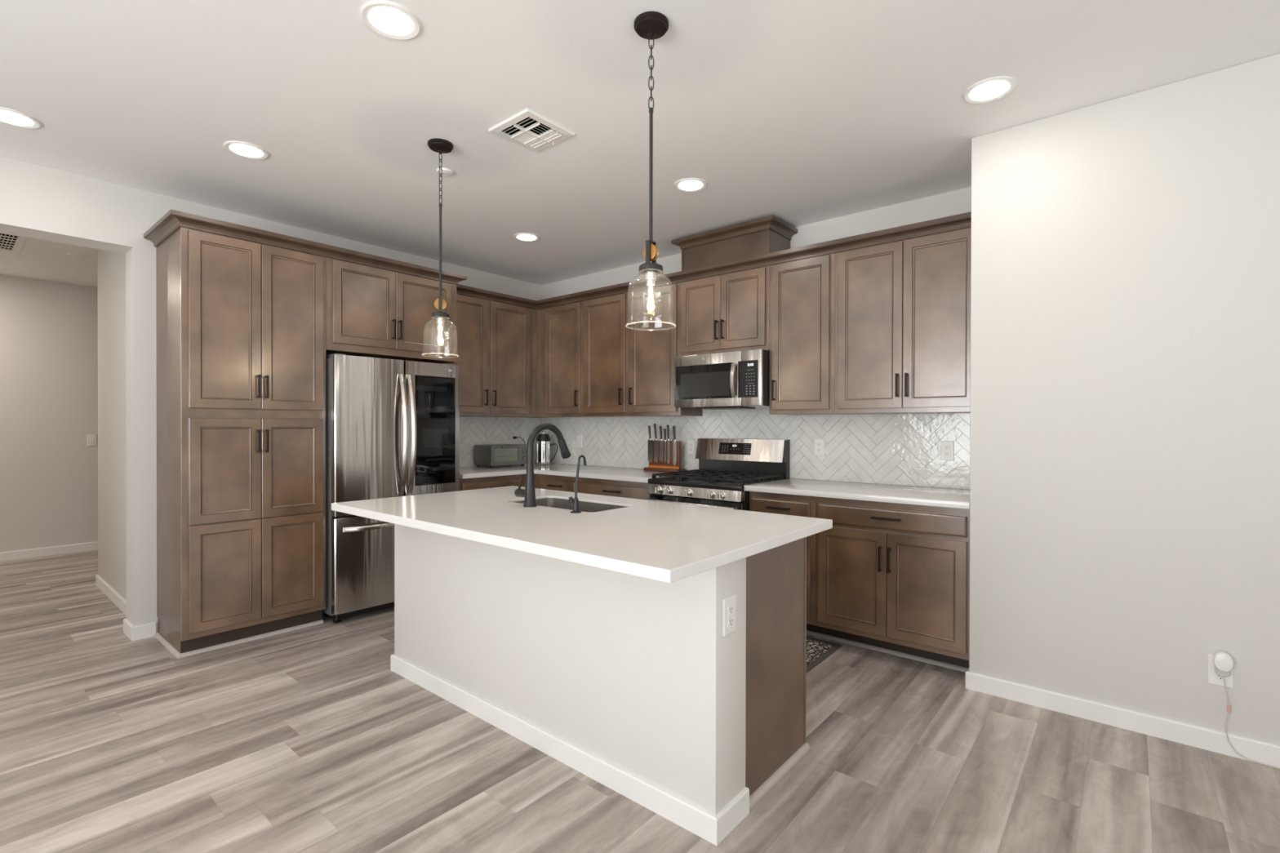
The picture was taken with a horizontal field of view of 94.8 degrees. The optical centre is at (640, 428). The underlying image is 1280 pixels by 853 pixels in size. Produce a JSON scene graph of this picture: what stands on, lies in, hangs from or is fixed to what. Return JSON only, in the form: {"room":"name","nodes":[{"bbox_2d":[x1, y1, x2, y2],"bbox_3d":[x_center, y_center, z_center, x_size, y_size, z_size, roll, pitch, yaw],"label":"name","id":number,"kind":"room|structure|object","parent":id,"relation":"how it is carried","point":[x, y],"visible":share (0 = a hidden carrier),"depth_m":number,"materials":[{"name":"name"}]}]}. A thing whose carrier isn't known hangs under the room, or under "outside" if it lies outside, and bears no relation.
{"room":"kitchen","nodes":[
{"label":"kitchen","id":0,"kind":"room"},
{"bbox_2d":[0,274,97,552],"bbox_3d":[-6.119,-0.096,5.520,0.120,2.700,4.800,0,0,40],"label":"wall","id":1,"kind":"structure","parent":0,"point":[49,329],"depth_m":5.78,"materials":[{"name":"white paint"}]},
{"bbox_2d":[0,542,97,561],"bbox_3d":[-6.108,1.213,5.437,0.013,0.082,4.680,0,0,40],"label":"baseboard","id":2,"kind":"structure","parent":1,"relation":"attached to","point":[41,552],"depth_m":5.78,"materials":[{"name":"white paint"}]},
{"bbox_2d":[87,434,96,445],"bbox_3d":[-5.612,0.124,6.029,0.008,0.116,0.072,0,0,40],"label":"light switch","id":3,"kind":"object","parent":1,"relation":"attached to","point":[91,438],"visible":1,"depth_m":6.03,"materials":[{"name":"white plastic"}]},
{"bbox_2d":[97,248,126,600],"bbox_3d":[-3.698,-0.086,4.270,1.570,2.700,0.140,0,0,40],"label":"wall","id":4,"kind":"structure","parent":0,"point":[112,522],"depth_m":4.33,"materials":[{"name":"white paint"}]},
{"bbox_2d":[95,574,155,640],"bbox_3d":[-3.651,1.223,4.167,1.820,0.082,0.154,0,0,43],"label":"baseboard","id":5,"kind":"structure","parent":4,"relation":"attached to","point":[147,630],"depth_m":3.62,"materials":[{"name":"white paint"}]},
{"bbox_2d":[154,619,323,658],"bbox_3d":[-2.507,1.259,3.704,0.534,0.019,0.762,0,0,40],"label":"trim","id":6,"kind":"structure","parent":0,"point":[170,647],"depth_m":3.47,"materials":[{"name":"beige"}]},
{"bbox_2d":[0,155,541,633],"bbox_3d":[-3.608,-0.081,2.984,0.215,2.700,8.120,0,0,40],"label":"wall","id":7,"kind":"structure","parent":0,"point":[38,202],"depth_m":3.54,"materials":[{"name":"white paint"}]},
{"bbox_2d":[459,416,540,467],"bbox_3d":[-1.432,0.123,5.419,0.009,0.451,1.329,0,0,40],"label":"tile backsplash","id":8,"kind":"structure","parent":7,"relation":"attached to","point":[473,431],"depth_m":5.46,"materials":[{"name":"grey tile"}]},
{"bbox_2d":[456,293,552,417],"bbox_3d":[-1.293,-0.605,5.308,0.357,1.006,1.340,0,0,40],"label":"upper cabinet","id":9,"kind":"object","parent":7,"relation":"attached to","point":[496,342],"visible":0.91,"depth_m":5.13,"materials":[{"name":"brown wood"}]},
{"bbox_2d":[456,211,971,309],"bbox_3d":[0.111,-1.133,3.951,3.681,0.065,1.056,0,0,40],"label":"crown molding","id":10,"kind":"structure","parent":9,"relation":"attached to","point":[963,220],"depth_m":4.01,"materials":[{"name":"brown wood"}]},
{"bbox_2d":[325,257,456,364],"bbox_3d":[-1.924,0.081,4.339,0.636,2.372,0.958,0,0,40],"label":"upper cabinet","id":11,"kind":"object","parent":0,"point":[371,312],"visible":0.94,"depth_m":4.09,"materials":[{"name":"brown wood"}]},
{"bbox_2d":[143,208,466,284],"bbox_3d":[-2.162,-1.137,4.043,0.639,0.065,1.824,0,0,40],"label":"crown molding","id":12,"kind":"structure","parent":11,"relation":"attached to","point":[171,221],"depth_m":3.57,"materials":[{"name":"brown wood"}]},
{"bbox_2d":[0,0,1279,287],"bbox_3d":[-1.824,-1.471,1.394,12.150,0.100,8.270,0,0,40],"label":"ceiling","id":13,"kind":"structure","parent":0,"point":[798,113],"depth_m":2.54,"materials":[{"name":"white paint"}]},
{"bbox_2d":[0,232,26,253],"bbox_3d":[-5.003,-1.433,4.378,0.665,0.012,0.580,0,0,40],"label":"ceiling vent","id":14,"kind":"object","parent":13,"relation":"in","point":[9,242],"visible":0.81,"depth_m":4.54,"materials":[{"name":"white metal"}]},
{"bbox_2d":[0,106,41,128],"bbox_3d":[-2.887,-1.422,2.704,0.196,0.011,0.196,0,0,40],"label":"recessed light","id":15,"kind":"object","parent":13,"relation":"in","point":[7,116],"visible":1,"depth_m":2.71,"materials":[{"name":"white paint"}]},
{"bbox_2d":[66,253,86,257],"bbox_3d":[-4.687,-1.434,4.902,0.120,0.013,0.120,0,0,40],"label":"smoke detector","id":16,"kind":"object","parent":13,"relation":"attached to","point":[73,255],"visible":1,"depth_m":4.89,"materials":[{"name":"white paint"}]},
{"bbox_2d":[223,141,269,159],"bbox_3d":[-2.021,-1.422,3.025,0.196,0.011,0.196,0,0,40],"label":"recessed light","id":17,"kind":"object","parent":13,"relation":"in","point":[244,149],"visible":1,"depth_m":3.01,"materials":[{"name":"white paint"}]},
{"bbox_2d":[360,0,421,39],"bbox_3d":[-0.868,-1.416,2.054,0.196,0.011,0.196,0,0,40],"label":"recessed light","id":18,"kind":"object","parent":13,"relation":"in","point":[389,20],"visible":1,"depth_m":2.04,"materials":[{"name":"white paint"}]},
{"bbox_2d":[421,137,453,355],"bbox_3d":[-1.003,-0.894,2.959,0.178,1.064,0.178,0,0,40],"label":"pendant light","id":19,"kind":"object","parent":13,"relation":"hanging from","point":[439,145],"visible":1,"depth_m":2.95,"materials":[{"name":"brown metal"}]},
{"bbox_2d":[435,317,444,327],"bbox_3d":[-1.004,-0.530,2.960,0.040,0.048,0.040,0,0,40],"label":"socket","id":20,"kind":"object","parent":19,"relation":"attached to","point":[440,322],"depth_m":2.95,"materials":[{"name":"silver metal"}]},
{"bbox_2d":[436,168,453,176],"bbox_3d":[-1.085,-1.421,3.272,0.084,0.013,0.084,0,0,40],"label":"sprinkler cover","id":21,"kind":"object","parent":13,"relation":"attached to","point":[446,171],"visible":0.94,"depth_m":3.26,"materials":[{"name":"white paint"}]},
{"bbox_2d":[513,232,539,241],"bbox_3d":[-0.850,-1.426,4.410,0.196,0.011,0.196,0,0,40],"label":"recessed light","id":22,"kind":"object","parent":13,"relation":"in","point":[525,237],"visible":1,"depth_m":4.39,"materials":[{"name":"white paint"}]},
{"bbox_2d":[488,107,575,151],"bbox_3d":[-0.519,-1.413,2.826,0.294,0.022,0.294,0,0,40],"label":"ceiling vent","id":23,"kind":"object","parent":13,"relation":"in","point":[527,128],"visible":1,"depth_m":2.81,"materials":[{"name":"white metal"}]},
{"bbox_2d":[634,11,668,313],"bbox_3d":[0.038,-0.888,2.068,0.178,1.064,0.178,0,0,40],"label":"pendant light","id":24,"kind":"object","parent":13,"relation":"hanging from","point":[648,25],"visible":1,"depth_m":2.06,"materials":[{"name":"black metal"}]},
{"bbox_2d":[644,271,656,286],"bbox_3d":[0.038,-0.524,2.070,0.040,0.048,0.040,0,0,40],"label":"socket","id":25,"kind":"object","parent":24,"relation":"attached to","point":[650,276],"depth_m":2.06,"materials":[{"name":"silver metal"}]},
{"bbox_2d":[673,177,707,191],"bbox_3d":[0.296,-1.420,3.451,0.196,0.011,0.196,0,0,40],"label":"recessed light","id":26,"kind":"object","parent":13,"relation":"in","point":[686,184],"visible":1,"depth_m":3.43,"materials":[{"name":"white paint"}]},
{"bbox_2d":[962,75,1017,103],"bbox_3d":[1.465,-1.414,2.472,0.196,0.011,0.196,0,0,40],"label":"recessed light","id":27,"kind":"object","parent":13,"relation":"in","point":[991,89],"visible":1,"depth_m":2.46,"materials":[{"name":"white paint"}]},
{"bbox_2d":[0,550,1279,852],"bbox_3d":[-1.829,1.319,1.406,12.150,0.080,8.270,0,0,40],"label":"floor","id":28,"kind":"structure","parent":0,"point":[307,740],"depth_m":2.20,"materials":[{"name":"wood"}]},
{"bbox_2d":[155,226,325,653],"bbox_3d":[-2.472,0.083,3.681,0.636,2.372,0.754,0,0,40],"label":"pantry cabinet","id":29,"kind":"object","parent":28,"relation":"on","point":[241,323],"visible":1,"depth_m":3.45,"materials":[{"name":"brown wood"}]},
{"bbox_2d":[322,353,459,623],"bbox_3d":[-1.867,0.393,4.269,0.738,1.748,0.902,0,0,40],"label":"refrigerator","id":30,"kind":"object","parent":28,"relation":"on","point":[393,425],"visible":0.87,"depth_m":3.93,"materials":[{"name":"grey metal"}]},
{"bbox_2d":[459,474,525,490],"bbox_3d":[-1.373,0.826,4.976,0.633,0.878,0.718,0,0,40],"label":"base cabinet","id":31,"kind":"object","parent":28,"relation":"on","point":[465,484],"visible":0.17,"depth_m":4.75,"materials":[{"name":"brown wood"}]},
{"bbox_2d":[534,473,578,493],"bbox_3d":[-0.536,0.827,5.116,0.536,0.878,0.633,0,0,40],"label":"base cabinet","id":32,"kind":"object","parent":28,"relation":"on","point":[563,483],"visible":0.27,"depth_m":4.88,"materials":[{"name":"brown wood"}]},
{"bbox_2d":[390,524,809,845],"bbox_3d":[-0.312,0.837,2.718,2.014,0.879,0.705,0,0,40],"label":"kitchen island","id":33,"kind":"object","parent":28,"relation":"on","point":[635,685],"visible":0.7,"depth_m":2.15,"materials":[{"name":"white paint"}]},
{"bbox_2d":[331,485,832,583],"bbox_3d":[-0.356,0.380,2.587,2.029,0.034,1.080,0,0,40],"label":"island countertop","id":34,"kind":"structure","parent":33,"relation":"on","point":[667,542],"depth_m":2.19,"materials":[{"name":"white stone"}]},
{"bbox_2d":[514,422,570,507],"bbox_3d":[-0.465,0.169,2.823,0.133,0.385,0.280,0,0,40],"label":"kitchen faucet","id":35,"kind":"object","parent":34,"relation":"on","point":[529,493],"visible":1,"depth_m":2.71,"materials":[{"name":"black metal"}]},
{"bbox_2d":[515,497,626,512],"bbox_3d":[-0.344,0.490,2.837,0.599,0.236,0.296,0,0,40],"label":"sink","id":36,"kind":"object","parent":34,"relation":"in","point":[590,507],"visible":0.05,"depth_m":3.00,"materials":[{"name":"silver metal"}]},
{"bbox_2d":[568,454,586,513],"bbox_3d":[-0.266,0.240,2.542,0.081,0.246,0.060,0,0,-17],"label":"filter faucet","id":37,"kind":"object","parent":34,"relation":"on","point":[574,502],"visible":1,"depth_m":2.53,"materials":[{"name":"black metal"}]},
{"bbox_2d":[723,595,736,636],"bbox_3d":[0.287,0.597,1.875,0.008,0.116,0.072,0,0,40],"label":"wall outlet","id":38,"kind":"object","parent":33,"relation":"attached to","point":[729,603],"visible":1,"depth_m":1.86,"materials":[{"name":"white plastic"}]},
{"bbox_2d":[727,604,733,627],"bbox_3d":[0.289,0.597,1.873,0.002,0.068,0.034,0,0,40],"label":"receptacle","id":39,"kind":"object","parent":38,"relation":"attached to","point":[730,606],"depth_m":1.87,"materials":[{"name":"white plastic"}]},
{"bbox_2d":[578,477,650,499],"bbox_3d":[-0.027,0.829,4.692,0.786,0.878,0.633,0,0,40],"label":"base cabinet","id":40,"kind":"object","parent":28,"relation":"on","point":[633,490],"visible":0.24,"depth_m":4.46,"materials":[{"name":"brown wood"}]},
{"bbox_2d":[459,462,668,483],"bbox_3d":[-0.683,0.370,4.803,1.950,0.034,1.340,0,0,40],"label":"countertop","id":41,"kind":"structure","parent":40,"relation":"on","point":[639,475],"depth_m":4.81,"materials":[{"name":"white stone"}]},
{"bbox_2d":[474,444,526,467],"bbox_3d":[-1.248,0.250,5.331,0.287,0.198,0.403,0,0,40],"label":"toaster oven","id":42,"kind":"object","parent":41,"relation":"on","point":[494,455],"visible":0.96,"depth_m":5.22,"materials":[{"name":"grey"}]},
{"bbox_2d":[536,431,557,464],"bbox_3d":[-0.899,0.188,5.647,0.192,0.320,0.132,0,0,-28],"label":"press","id":43,"kind":"object","parent":41,"relation":"on","point":[543,445],"visible":1,"depth_m":5.59,"materials":[{"name":"silver metal"}]},
{"bbox_2d":[643,440,685,471],"bbox_3d":[0.199,0.230,4.812,0.358,0.248,0.107,0,0,40],"label":"knife block","id":44,"kind":"object","parent":41,"relation":"on","point":[659,466],"visible":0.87,"depth_m":4.75,"materials":[{"name":"brown wood"}]},
{"bbox_2d":[648,425,653,462],"bbox_3d":[0.086,0.131,4.880,0.052,0.302,0.021,0,0,21],"label":"kitchen knife","id":45,"kind":"object","parent":44,"relation":"attached to","point":[650,441],"visible":1,"depth_m":4.88,"materials":[{"name":"silver metal"}]},
{"bbox_2d":[653,423,658,462],"bbox_3d":[0.130,0.124,4.838,0.047,0.318,0.022,0,0,40],"label":"kitchen knife","id":46,"kind":"object","parent":44,"relation":"attached to","point":[655,441],"visible":1,"depth_m":4.84,"materials":[{"name":"silver metal"}]},
{"bbox_2d":[659,426,663,462],"bbox_3d":[0.175,0.131,4.805,0.041,0.294,0.021,0,0,21],"label":"kitchen knife","id":47,"kind":"object","parent":44,"relation":"attached to","point":[661,442],"visible":1,"depth_m":4.80,"materials":[{"name":"silver metal"}]},
{"bbox_2d":[663,428,666,462],"bbox_3d":[0.201,0.142,4.780,0.023,0.274,0.020,0,0,-5],"label":"kitchen knife","id":48,"kind":"object","parent":44,"relation":"attached to","point":[664,429],"visible":1,"depth_m":4.78,"materials":[{"name":"silver metal"}]},
{"bbox_2d":[666,425,670,464],"bbox_3d":[0.228,0.134,4.760,0.028,0.318,0.021,0,0,-2],"label":"kitchen knife","id":49,"kind":"object","parent":44,"relation":"attached to","point":[668,426],"visible":1,"depth_m":4.76,"materials":[{"name":"silver metal"}]},
{"bbox_2d":[672,426,676,466],"bbox_3d":[0.276,0.143,4.717,0.034,0.320,0.022,0,0,40],"label":"kitchen knife","id":50,"kind":"object","parent":44,"relation":"attached to","point":[673,427],"visible":1,"depth_m":4.71,"materials":[{"name":"silver metal"}]},
{"bbox_2d":[646,437,790,511],"bbox_3d":[0.544,0.676,4.163,0.754,1.192,0.729,0,0,40],"label":"gas range","id":51,"kind":"object","parent":28,"relation":"on","point":[726,465],"visible":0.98,"depth_m":4.16,"materials":[{"name":"silver metal"}]},
{"bbox_2d":[646,490,749,511],"bbox_3d":[0.544,0.794,4.163,0.750,0.835,0.729,0,0,40],"label":"oven","id":52,"kind":"object","parent":51,"relation":"in","point":[732,500],"depth_m":3.84,"materials":[{"name":"silver metal"}]},
{"bbox_2d":[648,476,782,491],"bbox_3d":[0.559,0.376,4.179,0.754,0.035,0.680,0,0,40],"label":"cooktop","id":53,"kind":"object","parent":51,"relation":"in","point":[669,482],"depth_m":3.93,"materials":[{"name":"black metal"}]},
{"bbox_2d":[749,491,825,634],"bbox_3d":[1.031,0.835,3.810,0.438,0.878,0.633,0,0,40],"label":"base cabinet","id":54,"kind":"object","parent":28,"relation":"on","point":[763,502],"visible":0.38,"depth_m":3.51,"materials":[{"name":"brown wood"}]},
{"bbox_2d":[806,635,842,672],"bbox_3d":[0.481,1.268,3.643,1.333,0.010,0.595,0,0,40],"label":"kitchen mat","id":55,"kind":"object","parent":28,"relation":"on","point":[817,650],"visible":0.24,"depth_m":3.35,"materials":[{"name":"grey fabric"}]},
{"bbox_2d":[815,496,969,667],"bbox_3d":[1.513,0.838,3.408,0.816,0.878,0.633,0,0,40],"label":"base cabinet","id":56,"kind":"object","parent":28,"relation":"on","point":[894,576],"visible":0.9,"depth_m":3.16,"materials":[{"name":"brown wood"}]},
{"bbox_2d":[744,478,969,509],"bbox_3d":[1.347,0.379,3.551,1.258,0.034,0.662,0,0,40],"label":"countertop","id":57,"kind":"structure","parent":56,"relation":"on","point":[898,494],"depth_m":3.42,"materials":[{"name":"white stone"}]},
{"bbox_2d":[541,186,971,484],"bbox_3d":[0.559,-0.081,4.717,3.967,2.700,0.120,0,0,40],"label":"wall","id":58,"kind":"structure","parent":0,"point":[956,202],"depth_m":3.97,"materials":[{"name":"white paint"}]},
{"bbox_2d":[537,301,594,417],"bbox_3d":[-0.649,-0.605,5.411,0.606,1.006,0.357,0,0,40],"label":"upper cabinet","id":59,"kind":"object","parent":58,"relation":"attached to","point":[559,327],"visible":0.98,"depth_m":5.30,"materials":[{"name":"brown wood"}]},
{"bbox_2d":[582,282,702,417],"bbox_3d":[-0.015,-0.601,4.883,1.042,1.006,0.357,0,0,40],"label":"upper cabinet","id":60,"kind":"object","parent":58,"relation":"attached to","point":[629,353],"visible":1,"depth_m":4.73,"materials":[{"name":"brown wood"}]},
{"bbox_2d":[680,265,769,355],"bbox_3d":[0.669,-0.815,4.311,0.740,0.572,0.357,0,0,40],"label":"upper cabinet","id":61,"kind":"object","parent":58,"relation":"attached to","point":[730,312],"visible":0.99,"depth_m":4.17,"materials":[{"name":"brown wood"}]},
{"bbox_2d":[674,348,769,409],"bbox_3d":[0.642,-0.333,4.266,0.717,0.388,0.446,0,0,40],"label":"microwave","id":62,"kind":"object","parent":61,"relation":"attached to","point":[735,380],"visible":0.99,"depth_m":4.09,"materials":[{"name":"silver metal"}]},
{"bbox_2d":[671,214,797,271],"bbox_3d":[0.674,-1.286,4.293,0.837,0.240,0.377,0,0,40],"label":"upper cabinet","id":63,"kind":"object","parent":58,"relation":"attached to","point":[767,234],"visible":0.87,"depth_m":4.13,"materials":[{"name":"brown wood"}]},
{"bbox_2d":[540,408,970,489],"bbox_3d":[0.521,0.082,4.664,3.956,0.546,0.010,0,0,40],"label":"tile backsplash","id":64,"kind":"structure","parent":58,"relation":"attached to","point":[891,449],"depth_m":4.05,"materials":[{"name":"grey tile"}]},
{"bbox_2d":[576,435,582,447],"bbox_3d":[-0.578,0.123,5.569,0.072,0.116,0.008,0,0,40],"label":"light switch","id":65,"kind":"object","parent":64,"relation":"attached to","point":[579,437],"visible":1,"depth_m":5.56,"materials":[{"name":"white plastic"}]},
{"bbox_2d":[687,440,695,454],"bbox_3d":[0.411,0.154,4.745,0.072,0.116,0.008,0,0,40],"label":"wall outlet","id":66,"kind":"object","parent":64,"relation":"attached to","point":[691,443],"visible":1,"depth_m":4.74,"materials":[{"name":"white plastic"}]},
{"bbox_2d":[688,443,693,451],"bbox_3d":[0.409,0.154,4.743,0.034,0.068,0.002,0,0,40],"label":"receptacle","id":67,"kind":"object","parent":66,"relation":"attached to","point":[691,445],"depth_m":4.74,"materials":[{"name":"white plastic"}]},
{"bbox_2d":[813,439,824,456],"bbox_3d":[1.233,0.133,4.059,0.072,0.116,0.008,0,0,40],"label":"wall outlet","id":68,"kind":"object","parent":64,"relation":"attached to","point":[819,444],"visible":1,"depth_m":4.05,"materials":[{"name":"white plastic"}]},
{"bbox_2d":[816,442,821,452],"bbox_3d":[1.232,0.133,4.057,0.034,0.068,0.002,0,0,40],"label":"receptacle","id":69,"kind":"object","parent":68,"relation":"attached to","point":[818,444],"depth_m":4.06,"materials":[{"name":"white plastic"}]},
{"bbox_2d":[940,440,954,460],"bbox_3d":[1.848,0.137,3.546,0.072,0.116,0.008,0,0,40],"label":"wall outlet","id":70,"kind":"object","parent":64,"relation":"attached to","point":[947,447],"visible":1,"depth_m":3.54,"materials":[{"name":"white plastic"}]},
{"bbox_2d":[943,444,950,456],"bbox_3d":[1.847,0.137,3.544,0.034,0.068,0.002,0,0,40],"label":"receptacle","id":71,"kind":"object","parent":70,"relation":"attached to","point":[946,447],"depth_m":3.54,"materials":[{"name":"white plastic"}]},
{"bbox_2d":[768,253,852,414],"bbox_3d":[1.127,-0.595,3.930,0.450,1.006,0.357,0,0,40],"label":"upper cabinet","id":72,"kind":"object","parent":58,"relation":"attached to","point":[802,364],"visible":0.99,"depth_m":3.81,"materials":[{"name":"brown wood"}]},
{"bbox_2d":[834,226,971,414],"bbox_3d":[1.615,-0.593,3.523,0.820,1.006,0.357,0,0,40],"label":"upper cabinet","id":73,"kind":"object","parent":58,"relation":"attached to","point":[903,307],"visible":0.95,"depth_m":3.40,"materials":[{"name":"brown wood"}]},
{"bbox_2d":[806,630,968,672],"bbox_3d":[1.263,1.266,3.460,1.238,0.019,0.019,0,0,40],"label":"trim","id":74,"kind":"structure","parent":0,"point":[810,633],"depth_m":3.33,"materials":[{"name":"beige"}]},
{"bbox_2d":[968,53,1279,746],"bbox_3d":[3.495,-0.063,1.835,4.233,2.700,0.785,0,0,40],"label":"wall","id":75,"kind":"structure","parent":0,"point":[1125,427],"depth_m":2.49,"materials":[{"name":"white paint"}]},
{"bbox_2d":[965,668,1279,768],"bbox_3d":[3.295,1.246,1.614,4.246,0.082,0.208,0,0,40],"label":"baseboard","id":76,"kind":"structure","parent":75,"relation":"attached to","point":[1202,738],"depth_m":2.49,"materials":[{"name":"white paint"}]},
{"bbox_2d":[1208,653,1233,688],"bbox_3d":[2.292,0.961,2.325,0.072,0.116,0.008,0,0,40],"label":"wall outlet","id":77,"kind":"object","parent":75,"relation":"attached to","point":[1213,678],"visible":0.61,"depth_m":2.33,"materials":[{"name":"white plastic"}]},
{"bbox_2d":[1214,671,1226,681],"bbox_3d":[2.290,0.961,2.323,0.034,0.068,0.002,0,0,40],"label":"receptacle","id":78,"kind":"object","parent":77,"relation":"attached to","point":[1217,678],"depth_m":2.33,"materials":[{"name":"white plastic"}]},
{"bbox_2d":[1212,651,1234,677],"bbox_3d":[2.281,0.926,2.304,0.060,0.100,0.036,0,0,40],"label":"plug","id":79,"kind":"object","parent":77,"relation":"attached to","point":[1223,662],"visible":1,"depth_m":2.30,"materials":[{"name":"white plastic"}]},
{"bbox_2d":[1223,678,1279,768],"bbox_3d":[2.570,1.132,2.069,0.744,0.300,0.010,0,0,40],"label":"charging cord","id":80,"kind":"object","parent":79,"relation":"hanging from","point":[1228,704],"visible":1,"depth_m":2.30,"materials":[{"name":"grey plastic"}]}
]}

